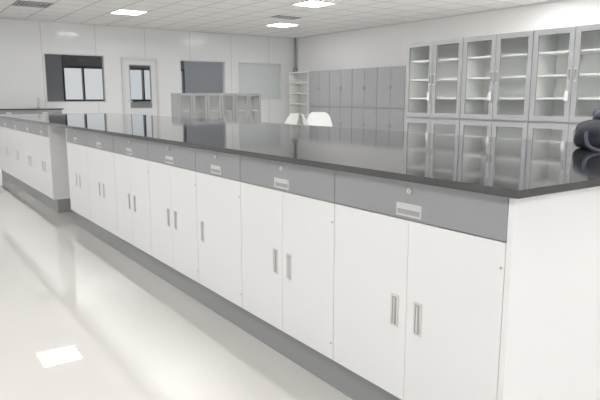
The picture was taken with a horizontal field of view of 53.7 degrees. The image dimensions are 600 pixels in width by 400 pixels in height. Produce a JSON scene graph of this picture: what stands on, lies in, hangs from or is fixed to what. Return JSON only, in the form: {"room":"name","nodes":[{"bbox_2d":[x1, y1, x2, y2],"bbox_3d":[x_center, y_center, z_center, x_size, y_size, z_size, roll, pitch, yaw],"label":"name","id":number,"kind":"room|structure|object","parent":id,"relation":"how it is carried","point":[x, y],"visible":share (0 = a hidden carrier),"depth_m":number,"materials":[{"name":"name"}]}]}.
{"room":"laboratory","nodes":[
{"label":"laboratory","id":0,"kind":"room"},
{"bbox_2d":[44,54,222,106],"bbox_3d":[-3.940,-3.162,16.614,9.200,2.800,3.000,-7,12,-35],"label":"wall","id":1,"kind":"structure","parent":0,"point":[200,77],"depth_m":17.75,"materials":[{"name":"grey paint"}]},
{"bbox_2d":[62,66,184,100],"bbox_3d":[-5.111,-3.410,17.522,3.640,0.980,0.120,-7,12,-35],"label":"window","id":2,"kind":"structure","parent":1,"relation":"in","point":[82,68],"depth_m":16.93,"materials":[{"name":"black"}]},
{"bbox_2d":[0,19,293,123],"bbox_3d":[-5.298,-2.679,13.806,12.700,2.800,0.100,-7,12,-35],"label":"wall","id":3,"kind":"structure","parent":0,"point":[23,44],"depth_m":14.30,"materials":[{"name":"white paint"}]},
{"bbox_2d":[43,53,105,101],"bbox_3d":[-5.237,-2.834,13.823,1.350,1.100,0.124,-7,12,-35],"label":"window","id":4,"kind":"structure","parent":3,"relation":"in","point":[103,65],"depth_m":13.93,"materials":[{"name":"white metal"}]},
{"bbox_2d":[121,57,159,115],"bbox_3d":[-3.919,-2.461,14.693,0.920,2.070,0.113,-7,12,-35],"label":"door","id":5,"kind":"structure","parent":3,"relation":"in","point":[126,62],"depth_m":14.64,"materials":[{"name":"white metal"}]},
{"bbox_2d":[0,17,293,38],"bbox_3d":[-5.262,-4.035,13.521,12.500,0.030,0.025,-7,12,-35],"label":"trim","id":6,"kind":"structure","parent":3,"relation":"attached to","point":[0,17],"depth_m":14.40,"materials":[{"name":"white metal"}]},
{"bbox_2d":[179,59,225,92],"bbox_3d":[-2.578,-3.196,15.657,1.310,0.950,0.124,-7,12,-35],"label":"window","id":7,"kind":"structure","parent":3,"relation":"in","point":[223,62],"depth_m":15.89,"materials":[{"name":"white metal"}]},
{"bbox_2d":[238,62,280,99],"bbox_3d":[-1.142,-3.332,16.658,1.400,1.020,0.124,-7,12,-35],"label":"window","id":8,"kind":"structure","parent":3,"relation":"in","point":[253,77],"depth_m":16.68,"materials":[{"name":"grey glass"}]},
{"bbox_2d":[0,169,352,399],"bbox_3d":[-0.238,-0.030,6.956,12.500,0.100,17.500,-7,12,-35],"label":"floor","id":9,"kind":"structure","parent":0,"point":[81,319],"depth_m":2.81,"materials":[{"name":"white tile"}]},
{"bbox_2d":[0,108,63,113],"bbox_3d":[-7.178,-1.420,12.165,4.360,0.875,0.706,-7,12,-35],"label":"bench","id":10,"kind":"object","parent":9,"relation":"on","point":[2,110],"visible":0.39,"depth_m":12.76,"materials":[{"name":"grey"}]},
{"bbox_2d":[171,93,207,118],"bbox_3d":[-2.322,-1.647,12.527,0.660,1.200,0.372,-7,12,-35],"label":"cabinet","id":11,"kind":"object","parent":9,"relation":"on","point":[188,105],"visible":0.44,"depth_m":12.47,"materials":[{"name":"grey metal"}]},
{"bbox_2d":[207,93,234,120],"bbox_3d":[-1.778,-1.712,12.904,0.660,1.200,0.372,-7,12,-35],"label":"cabinet","id":12,"kind":"object","parent":9,"relation":"on","point":[220,106],"visible":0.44,"depth_m":12.92,"materials":[{"name":"grey metal"}]},
{"bbox_2d":[235,93,260,121],"bbox_3d":[-1.233,-1.777,13.281,0.660,1.200,0.372,-7,12,-35],"label":"cabinet","id":13,"kind":"object","parent":9,"relation":"on","point":[247,105],"visible":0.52,"depth_m":13.32,"materials":[{"name":"grey metal"}]},
{"bbox_2d":[284,113,298,124],"bbox_3d":[-0.292,-0.948,9.484,0.527,0.860,0.476,-5,11,-27],"label":"shell chair","id":14,"kind":"object","parent":9,"relation":"on","point":[293,118],"visible":0.27,"depth_m":9.59,"materials":[{"name":"white plastic"}]},
{"bbox_2d":[0,113,599,399],"bbox_3d":[-1.182,-0.252,5.375,1.658,0.875,8.347,-7,12,-35],"label":"bench","id":15,"kind":"object","parent":9,"relation":"on","point":[381,264],"visible":1,"depth_m":2.13,"materials":[{"name":"grey"}]},
{"bbox_2d":[573,109,599,151],"bbox_3d":[1.421,-0.327,2.604,0.396,0.223,0.315,0,10,-1],"label":"backpack","id":16,"kind":"object","parent":15,"relation":"on","point":[587,133],"visible":1,"depth_m":2.58,"materials":[{"name":"fabric"}]},
{"bbox_2d":[289,71,311,124],"bbox_3d":[0.101,-2.672,16.653,0.360,1.820,0.920,-7,12,-35],"label":"rack","id":17,"kind":"object","parent":9,"relation":"on","point":[298,81],"visible":0.52,"depth_m":16.88,"materials":[{"name":"white metal"}]},
{"bbox_2d":[301,114,308,124],"bbox_3d":[0.286,-0.917,9.305,0.527,0.860,0.476,0,10,-2],"label":"shell chair","id":18,"kind":"object","parent":9,"relation":"on","point":[305,122],"visible":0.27,"depth_m":9.10,"materials":[{"name":"white plastic"}]},
{"bbox_2d":[309,70,329,115],"bbox_3d":[0.661,-2.524,15.852,0.420,1.800,0.896,-7,12,-35],"label":"storage cabinet","id":19,"kind":"object","parent":9,"relation":"on","point":[319,81],"visible":0.48,"depth_m":15.66,"materials":[{"name":"grey metal"}]},
{"bbox_2d":[307,112,332,126],"bbox_3d":[0.354,-1.083,10.267,0.476,0.860,0.527,-1,10,-6],"label":"shell chair","id":20,"kind":"object","parent":9,"relation":"on","point":[314,118],"visible":0.27,"depth_m":10.43,"materials":[{"name":"white plastic"}]},
{"bbox_2d":[330,69,352,127],"bbox_3d":[1.178,-2.399,15.127,0.420,1.800,0.896,-7,12,-35],"label":"storage cabinet","id":21,"kind":"object","parent":9,"relation":"on","point":[341,107],"visible":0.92,"depth_m":14.96,"materials":[{"name":"grey metal"}]},
{"bbox_2d":[352,67,377,129],"bbox_3d":[1.696,-2.274,14.401,0.420,1.800,0.896,-7,12,-35],"label":"storage cabinet","id":22,"kind":"object","parent":9,"relation":"on","point":[364,80],"visible":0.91,"depth_m":14.24,"materials":[{"name":"grey metal"}]},
{"bbox_2d":[376,66,404,130],"bbox_3d":[2.213,-2.149,13.675,0.420,1.800,0.896,-7,12,-35],"label":"storage cabinet","id":23,"kind":"object","parent":9,"relation":"on","point":[390,80],"visible":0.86,"depth_m":13.52,"materials":[{"name":"grey metal"}]},
{"bbox_2d":[404,66,405,120],"bbox_3d":[2.731,-2.025,12.950,0.420,1.800,0.896,-7,12,-35],"label":"storage cabinet","id":24,"kind":"object","parent":9,"relation":"on","point":[405,66],"visible":0.03,"depth_m":13.17,"materials":[{"name":"grey metal"}]},
{"bbox_2d":[404,38,463,134],"bbox_3d":[1.813,-1.104,7.599,0.446,1.800,0.924,-7,12,-35],"label":"tall cabinet","id":25,"kind":"object","parent":9,"relation":"on","point":[433,68],"visible":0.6,"depth_m":7.71,"materials":[{"name":"grey metal"}]},
{"bbox_2d":[459,31,533,138],"bbox_3d":[2.346,-0.976,6.851,0.446,1.800,0.924,-7,12,-35],"label":"tall cabinet","id":26,"kind":"object","parent":9,"relation":"on","point":[497,68],"visible":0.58,"depth_m":6.93,"materials":[{"name":"grey metal"}]},
{"bbox_2d":[527,24,599,141],"bbox_3d":[2.880,-0.847,6.103,0.446,1.800,0.924,-7,12,-35],"label":"tall cabinet","id":27,"kind":"object","parent":9,"relation":"on","point":[565,78],"visible":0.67,"depth_m":6.22,"materials":[{"name":"grey metal"}]},
{"bbox_2d":[0,0,554,37],"bbox_3d":[-0.238,-2.888,6.465,12.500,0.100,17.500,-7,12,-35],"label":"ceiling","id":28,"kind":"structure","parent":0,"point":[247,17],"depth_m":11.96,"materials":[{"name":"tile"}]},
{"bbox_2d":[12,0,53,7],"bbox_3d":[-4.912,-3.589,10.886,0.600,0.016,0.600,-7,12,-35],"label":"air diffuser","id":29,"kind":"object","parent":28,"relation":"in","point":[18,3],"depth_m":10.84,"materials":[{"name":"grey metal"}]},
{"bbox_2d":[109,9,147,15],"bbox_3d":[-3.440,-3.766,11.906,0.600,0.014,0.600,-7,12,-35],"label":"ceiling light panel","id":30,"kind":"object","parent":28,"relation":"in","point":[119,11],"depth_m":11.87,"materials":[{"name":"white plastic"}]},
{"bbox_2d":[265,23,298,26],"bbox_3d":[-0.412,-4.127,14.003,0.600,0.014,0.600,-7,12,-35],"label":"ceiling light panel","id":31,"kind":"object","parent":28,"relation":"in","point":[276,24],"depth_m":13.99,"materials":[{"name":"white plastic"}]},
{"bbox_2d":[270,15,301,19],"bbox_3d":[-0.295,-3.891,12.639,0.600,0.016,0.300,-7,12,-35],"label":"air diffuser","id":32,"kind":"object","parent":28,"relation":"in","point":[277,16],"depth_m":12.59,"materials":[{"name":"grey metal"}]},
{"bbox_2d":[291,0,336,7],"bbox_3d":[0.249,-3.584,10.847,0.600,0.014,0.600,-7,12,-35],"label":"ceiling light panel","id":33,"kind":"object","parent":28,"relation":"in","point":[310,3],"depth_m":10.77,"materials":[{"name":"white plastic"}]},
{"bbox_2d":[296,0,599,71],"bbox_3d":[4.916,-2.073,10.281,0.100,2.800,17.500,-7,12,-35],"label":"wall","id":34,"kind":"structure","parent":0,"point":[386,46],"depth_m":13.27,"materials":[{"name":"white paint"}]},
{"bbox_2d":[293,38,297,71],"bbox_3d":[-0.140,-4.155,17.020,0.110,0.980,0.100,-7,12,-35],"label":"cable conduit","id":35,"kind":"object","parent":34,"relation":"attached to","point":[295,69],"visible":0.92,"depth_m":17.01,"materials":[{"name":"grey metal"}]},
{"bbox_2d":[296,0,568,38],"bbox_3d":[4.872,-3.430,10.000,0.025,0.030,17.475,-7,12,-35],"label":"trim","id":36,"kind":"structure","parent":34,"relation":"attached to","point":[555,0],"depth_m":12.49,"materials":[{"name":"white metal"}]}
]}

